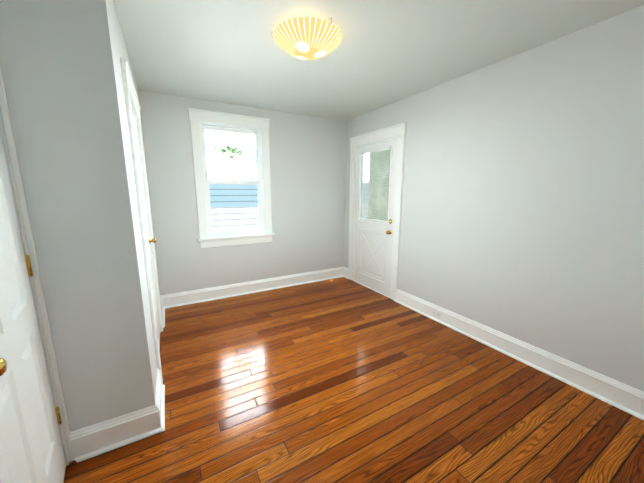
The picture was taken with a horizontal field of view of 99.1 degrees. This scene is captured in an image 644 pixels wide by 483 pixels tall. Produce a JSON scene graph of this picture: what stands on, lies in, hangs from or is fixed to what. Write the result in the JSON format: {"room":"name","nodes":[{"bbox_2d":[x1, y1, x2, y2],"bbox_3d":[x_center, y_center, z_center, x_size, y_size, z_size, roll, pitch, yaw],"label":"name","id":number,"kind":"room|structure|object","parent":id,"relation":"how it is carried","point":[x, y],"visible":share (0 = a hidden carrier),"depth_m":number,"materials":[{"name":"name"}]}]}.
{"room":"empty room","nodes":[
{"label":"empty room","id":0,"kind":"room"},
{"bbox_2d":[0,0,155,431],"bbox_3d":[-1.188,-0.077,1.381,0.405,2.476,0.100,-6,12,-29],"label":"wall","id":1,"kind":"structure","parent":0,"point":[58,69],"depth_m":1.32,"materials":[{"name":"white paint"}]},
{"bbox_2d":[68,399,164,462],"bbox_3d":[-1.141,1.068,1.537,0.439,0.168,0.034,-6,12,-29],"label":"baseboard","id":2,"kind":"structure","parent":1,"relation":"attached to","point":[91,441],"depth_m":1.53,"materials":[{"name":"white paint"}]},
{"bbox_2d":[108,0,159,390],"bbox_3d":[-1.544,-0.245,2.310,0.100,2.476,1.896,-6,12,-29],"label":"wall","id":3,"kind":"structure","parent":0,"point":[120,49],"depth_m":1.64,"materials":[{"name":"white paint"}]},
{"bbox_2d":[120,58,162,383],"bbox_3d":[-1.468,-0.080,2.235,0.132,2.177,1.080,-6,12,-29],"label":"door frame","id":4,"kind":"structure","parent":3,"relation":"attached to","point":[132,102],"depth_m":1.91,"materials":[{"name":"white paint"}]},
{"bbox_2d":[132,112,159,349],"bbox_3d":[-1.434,-0.012,2.260,0.089,2.018,0.814,-6,12,-29],"label":"closet door","id":5,"kind":"structure","parent":3,"relation":"in","point":[153,240],"depth_m":2.44,"materials":[{"name":"white paint"}]},
{"bbox_2d":[156,368,164,402],"bbox_3d":[-1.078,1.014,1.834,0.034,0.168,0.390,-6,12,-29],"label":"baseboard","id":6,"kind":"structure","parent":3,"relation":"attached to","point":[160,388],"depth_m":1.87,"materials":[{"name":"white paint"}]},
{"bbox_2d":[160,295,167,327],"bbox_3d":[-1.798,0.785,3.095,0.034,0.168,0.510,-6,12,-29],"label":"baseboard","id":7,"kind":"structure","parent":3,"relation":"attached to","point":[164,306],"depth_m":3.23,"materials":[{"name":"white paint"}]},
{"bbox_2d":[138,90,345,294],"bbox_3d":[-1.008,-0.507,3.756,3.365,2.476,0.140,-6,12,-29],"label":"wall","id":8,"kind":"structure","parent":0,"point":[307,164],"depth_m":3.76,"materials":[{"name":"white paint"}]},
{"bbox_2d":[187,108,274,247],"bbox_3d":[-1.147,-0.776,3.591,1.008,1.654,0.202,-6,12,-29],"label":"window","id":9,"kind":"structure","parent":8,"relation":"in","point":[201,121],"depth_m":3.54,"materials":[{"name":"white paint"}]},
{"bbox_2d":[164,267,347,307],"bbox_3d":[-0.784,0.626,3.975,2.680,0.168,0.056,-6,12,-29],"label":"baseboard","id":10,"kind":"structure","parent":8,"relation":"attached to","point":[225,291],"depth_m":3.86,"materials":[{"name":"white paint"}]},
{"bbox_2d":[64,277,643,482],"bbox_3d":[-0.571,1.169,1.730,4.850,0.100,4.566,-6,12,-29],"label":"floor","id":11,"kind":"structure","parent":0,"point":[341,380],"depth_m":1.81,"materials":[{"name":"brown wood"}]},
{"bbox_2d":[113,0,643,120],"bbox_3d":[-0.571,-1.376,1.268,4.850,0.120,4.566,-6,12,-29],"label":"ceiling","id":12,"kind":"structure","parent":0,"point":[385,53],"depth_m":2.02,"materials":[{"name":"white paint"}]},
{"bbox_2d":[271,17,341,59],"bbox_3d":[-0.096,-1.360,1.895,0.470,0.135,0.479,-6,12,-29],"label":"ceiling light","id":13,"kind":"object","parent":12,"relation":"attached to","point":[308,38],"visible":1,"depth_m":1.78,"materials":[{"name":"yellow glass"}]},
{"bbox_2d":[344,5,643,391],"bbox_3d":[1.517,-0.293,2.575,0.140,2.476,4.426,-6,12,-29],"label":"wall","id":14,"kind":"structure","parent":0,"point":[522,212],"depth_m":2.12,"materials":[{"name":"white paint"}]},
{"bbox_2d":[353,138,397,296],"bbox_3d":[0.717,-0.320,3.888,0.108,2.043,0.854,-6,12,-29],"label":"exterior door","id":15,"kind":"structure","parent":14,"relation":"in","point":[372,264],"depth_m":3.86,"materials":[{"name":"white paint"}]},
{"bbox_2d":[348,122,406,299],"bbox_3d":[0.759,-0.393,3.893,0.172,2.202,1.120,-6,12,-29],"label":"door frame","id":16,"kind":"structure","parent":14,"relation":"attached to","point":[398,131],"depth_m":3.56,"materials":[{"name":"white paint"}]},
{"bbox_2d":[394,289,643,419],"bbox_3d":[1.692,0.930,2.299,0.034,0.168,3.000,-6,12,-29],"label":"baseboard","id":17,"kind":"structure","parent":14,"relation":"attached to","point":[622,396],"depth_m":2.19,"materials":[{"name":"white paint"}]},
{"bbox_2d":[432,309,441,317],"bbox_3d":[1.268,0.795,3.035,0.008,0.072,0.116,-6,12,-29],"label":"electrical outlet","id":18,"kind":"object","parent":17,"relation":"attached to","point":[436,313],"visible":1,"depth_m":3.03,"materials":[{"name":"white plastic"}]},
{"bbox_3d":[-1.329,-0.022,1.080,0.140,2.476,4.286,-6,12,-29],"label":"wall","id":19,"kind":"structure","parent":0,"visible":0},
{"bbox_2d":[0,133,65,482],"bbox_3d":[-1.099,0.220,0.957,0.184,2.028,0.769,-6,12,-29],"label":"entry door","id":20,"kind":"structure","parent":19,"relation":"in","point":[31,449],"depth_m":1.07,"materials":[{"name":"white paint"}]},
{"bbox_2d":[0,68,73,465],"bbox_3d":[-1.200,0.161,0.881,0.204,2.187,1.036,-6,12,-29],"label":"door frame","id":21,"kind":"structure","parent":19,"relation":"attached to","point":[11,157],"depth_m":1.26,"materials":[{"name":"white paint"}]},
{"label":"outside","id":22,"kind":"structure","parent":0,"visible":0},
{"bbox_2d":[205,130,369,230],"bbox_3d":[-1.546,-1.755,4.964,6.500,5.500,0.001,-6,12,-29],"label":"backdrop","id":23,"kind":"structure","parent":22,"point":[219,207],"depth_m":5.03,"materials":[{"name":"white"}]},
{"bbox_2d":[368,149,390,220],"bbox_3d":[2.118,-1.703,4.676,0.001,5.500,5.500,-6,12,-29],"label":"door window","id":24,"kind":"structure","parent":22,"point":[378,192],"depth_m":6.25,"materials":[{"name":"clear glass"}]}
]}

